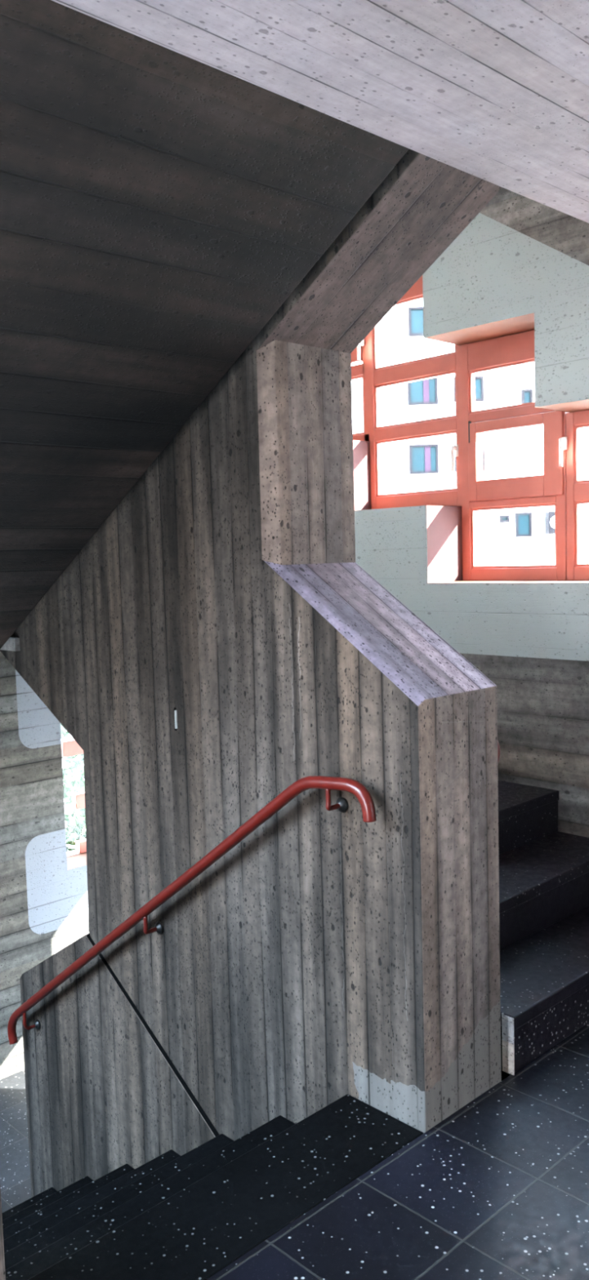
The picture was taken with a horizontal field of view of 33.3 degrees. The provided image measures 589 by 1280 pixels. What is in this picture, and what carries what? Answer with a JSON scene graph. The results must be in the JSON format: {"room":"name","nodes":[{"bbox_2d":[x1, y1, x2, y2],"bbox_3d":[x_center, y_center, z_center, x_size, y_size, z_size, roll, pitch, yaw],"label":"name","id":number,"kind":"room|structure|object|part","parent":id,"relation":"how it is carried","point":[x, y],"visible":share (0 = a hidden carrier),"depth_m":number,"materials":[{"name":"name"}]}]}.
{"room":"stairwell","nodes":[
{"label":"stairwell","id":0,"kind":"room"},
{"bbox_2d":[0,1188,5,1279],"bbox_3d":[-1.703,2.379,3.186,0.013,3.820,3.440,-6,7,-44],"label":"wall","id":1,"kind":"structure","parent":0,"point":[2,1277],"depth_m":1.84,"materials":[{"name":"concrete"}]},
{"bbox_2d":[0,637,20,651],"bbox_3d":[-1.003,-0.075,5.215,1.732,0.055,1.290,-6,7,-44],"label":"ceiling","id":2,"kind":"structure","parent":0,"point":[12,643],"depth_m":4.17,"materials":[{"name":"concrete"}]},
{"bbox_2d":[0,1069,31,1213],"bbox_3d":[-1.349,2.638,5.003,2.962,0.177,1.340,-6,7,-44],"label":"floor","id":3,"kind":"structure","parent":0,"point":[15,1171],"depth_m":4.99,"materials":[{"name":"stone"}]},
{"bbox_2d":[1,1093,423,1279],"bbox_3d":[-0.792,2.197,3.128,1.241,1.660,2.104,-6,7,-44],"label":"staircase","id":4,"kind":"structure","parent":3,"relation":"on","point":[189,1215],"depth_m":2.60,"materials":[{"name":"stone"}]},
{"bbox_2d":[0,651,88,1079],"bbox_3d":[-2.127,0.367,5.262,3.365,7.500,0.300,-6,7,-44],"label":"wall","id":5,"kind":"structure","parent":0,"point":[44,903],"depth_m":5.67,"materials":[{"name":"concrete"}]},
{"bbox_2d":[61,738,86,856],"bbox_3d":[-1.305,0.715,6.228,0.676,1.242,0.050,-6,7,-44],"label":"window","id":6,"kind":"structure","parent":5,"relation":"in","point":[68,747],"depth_m":6.16,"materials":[{"name":"red paint"}]},
{"bbox_3d":[-1.305,0.715,6.228,0.676,1.242,0.040,-6,7,-44],"label":"frame","id":7,"kind":"part","parent":6,"relation":"part of","materials":[{"name":"white"}]},
{"bbox_2d":[0,0,408,648],"bbox_3d":[-1.516,-0.571,3.277,1.555,1.729,3.645,-6,7,-44],"label":"ceiling","id":8,"kind":"structure","parent":0,"point":[159,205],"depth_m":2.43,"materials":[{"name":"concrete"}]},
{"bbox_2d":[0,148,502,1197],"bbox_3d":[-0.646,-0.349,3.854,0.367,5.920,3.240,-6,7,-44],"label":"wall","id":9,"kind":"structure","parent":0,"point":[326,956],"depth_m":3.10,"materials":[{"name":"concrete"}]},
{"bbox_2d":[85,933,218,1136],"bbox_3d":[-0.416,1.453,3.810,0.347,0.550,0.844,-6,7,-44],"label":"joint","id":10,"kind":"object","parent":9,"relation":"attached to","point":[187,1089],"visible":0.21,"depth_m":3.65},
{"bbox_2d":[173,707,177,730],"bbox_3d":[-0.412,0.275,3.412,0.012,0.080,0.014,-6,7,-44],"label":"pin","id":11,"kind":"object","parent":9,"relation":"attached to","point":[175,710],"visible":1,"depth_m":3.41,"materials":[{"name":"grey paint"}]},
{"bbox_2d":[7,775,376,1044],"bbox_3d":[-0.507,1.089,3.547,0.084,1.498,2.195,-6,7,-44],"label":"handrail","id":12,"kind":"object","parent":9,"relation":"attached to","point":[357,788],"visible":1,"depth_m":3.22,"materials":[{"name":"red metal"}]},
{"bbox_3d":[-1.130,1.687,4.312,0.019,0.046,0.046,-6,7,-44],"label":"wall plate","id":13,"kind":"part","parent":12,"relation":"part of","materials":[{"name":"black metal"}]},
{"bbox_3d":[-0.496,1.048,3.577,0.019,0.046,0.046,-6,7,-44],"label":"wall plate","id":14,"kind":"part","parent":12,"relation":"part of","materials":[{"name":"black metal"}]},
{"bbox_3d":[0.135,0.479,2.854,0.019,0.046,0.046,-6,7,-44],"label":"wall plate","id":15,"kind":"part","parent":12,"relation":"part of","materials":[{"name":"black metal"}]},
{"bbox_2d":[497,740,500,765],"bbox_3d":[-0.096,-0.232,3.620,0.084,1.156,1.968,-6,7,-44],"label":"handrail","id":16,"kind":"object","parent":9,"relation":"attached to","point":[498,744],"visible":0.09,"depth_m":2.98,"materials":[{"name":"red paint"}]},
{"bbox_2d":[51,0,588,222],"bbox_3d":[0.989,-1.180,0.445,5.950,0.220,3.855,-6,7,-44],"label":"ceiling","id":17,"kind":"structure","parent":0,"point":[494,91],"depth_m":2.02,"materials":[{"name":"concrete"}]},
{"bbox_2d":[206,1022,588,1279],"bbox_3d":[0.938,1.617,0.865,5.215,0.220,3.500,-6,7,-44],"label":"floor","id":18,"kind":"structure","parent":0,"point":[497,1188],"depth_m":2.43,"materials":[{"name":"tile"}]},
{"bbox_2d":[497,741,588,1080],"bbox_3d":[0.369,0.698,4.191,1.299,1.481,2.171,-6,7,-44],"label":"staircase","id":19,"kind":"structure","parent":18,"relation":"on","point":[544,870],"depth_m":3.58,"materials":[{"name":"stone"}]},
{"bbox_2d":[352,187,588,837],"bbox_3d":[1.648,0.316,4.006,0.345,7.600,7.340,-6,7,-44],"label":"wall","id":20,"kind":"structure","parent":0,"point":[521,264],"depth_m":4.36,"materials":[{"name":"concrete"}]},
{"bbox_2d":[351,275,588,580],"bbox_3d":[0.947,-1.257,4.706,0.112,1.945,2.750,-6,7,-44],"label":"window","id":21,"kind":"structure","parent":20,"relation":"attached to","point":[561,486],"depth_m":4.80,"materials":[{"name":"red paint"}]},
{"bbox_3d":[0.199,-1.861,5.447,0.058,0.696,0.470,-6,7,-44],"label":"sash","id":22,"kind":"part","parent":21,"relation":"part of","materials":[{"name":"red paint"}]},
{"bbox_3d":[0.348,-1.561,5.250,0.050,0.133,0.024,-6,7,-44],"label":"handle","id":23,"kind":"part","parent":21,"relation":"part of","materials":[{"name":"white"}]},
{"bbox_3d":[0.788,-0.898,4.868,0.050,0.133,0.024,-6,7,-44],"label":"handle","id":24,"kind":"part","parent":21,"relation":"part of","materials":[{"name":"white"}]},
{"bbox_3d":[1.054,-0.863,4.669,0.058,0.378,0.520,-6,7,-44],"label":"sash","id":25,"kind":"part","parent":21,"relation":"part of","materials":[{"name":"red paint"}]},
{"bbox_3d":[1.206,-0.849,4.437,0.050,0.133,0.024,-6,7,-44],"label":"handle","id":26,"kind":"part","parent":21,"relation":"part of","materials":[{"name":"white"}]},
{"label":"outside","id":27,"kind":"structure","parent":0,"visible":0},
{"bbox_3d":[0.537,7.440,3.245,80.000,0.200,80.000,-6,7,-44],"label":"ground","id":28,"kind":"structure","parent":27,"visible":0},
{"bbox_2d":[60,723,85,852],"bbox_3d":[-2.064,3.320,10.508,1.936,6.930,1.944,-6,7,-44],"label":"tree","id":29,"kind":"object","parent":28,"relation":"on","point":[77,829],"visible":0.03,"depth_m":10.08,"materials":[{"name":"green plant"}]},
{"bbox_2d":[61,299,588,850],"bbox_3d":[2.148,-1.836,17.387,14.200,15.800,5.650,-2,5,0],"label":"building","id":30,"kind":"structure","parent":28,"relation":"on","point":[508,536],"depth_m":14.81,"materials":[{"name":"paint"}]},
{"bbox_3d":[1.915,-4.737,14.647,0.370,0.345,0.020,-2,5,0],"label":"pane","id":31,"kind":"part","parent":30,"relation":"part of","materials":[{"name":"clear glass"}]},
{"bbox_3d":[1.917,-3.731,14.732,0.375,0.345,0.020,-2,5,0],"label":"pane","id":32,"kind":"part","parent":30,"relation":"part of","materials":[{"name":"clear glass"}]},
{"bbox_3d":[1.945,-2.722,14.818,0.365,0.365,0.020,-2,5,0],"label":"pane","id":33,"kind":"part","parent":30,"relation":"part of","materials":[{"name":"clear glass"}]},
{"bbox_2d":[422,378,429,402],"bbox_3d":[1.967,-3.730,14.710,0.085,0.345,0.025,-2,5,0],"label":"curtain","id":34,"kind":"object","parent":30,"relation":"hanging from","point":[425,382],"depth_m":14.70,"materials":[{"name":"purple fabric"}]},
{"bbox_2d":[424,446,431,471],"bbox_3d":[2.001,-2.721,14.795,0.087,0.365,0.025,-2,5,0],"label":"curtain","id":35,"kind":"object","parent":30,"relation":"hanging from","point":[427,449],"depth_m":14.78,"materials":[{"name":"purple fabric"}]},
{"bbox_3d":[2.604,-3.753,14.732,0.370,0.290,0.020,-2,5,0],"label":"pane","id":36,"kind":"part","parent":30,"relation":"part of","materials":[{"name":"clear glass"}]},
{"bbox_3d":[3.464,-1.746,14.904,0.175,0.295,0.020,-2,5,0],"label":"pane","id":37,"kind":"part","parent":30,"relation":"part of","materials":[{"name":"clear glass"}]},
{"bbox_3d":[3.478,-3.633,14.744,0.090,0.160,0.020,-2,5,0],"label":"pane","id":38,"kind":"part","parent":30,"relation":"part of","materials":[{"name":"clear glass"}]},
{"bbox_2d":[544,511,555,533],"bbox_3d":[3.891,-1.759,14.767,0.220,0.330,0.289,-2,5,0],"label":"air conditioner","id":39,"kind":"object","parent":30,"relation":"attached to","point":[548,516],"visible":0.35,"depth_m":14.64,"materials":[{"name":"white metal"}]},
{"bbox_2d":[549,515,554,528],"bbox_3d":[3.891,-1.752,14.628,0.190,0.190,0.012,-2,5,0],"label":"fan grille","id":40,"kind":"object","parent":39,"relation":"attached to","point":[551,517],"depth_m":14.63,"materials":[{"name":"white"}]}
]}

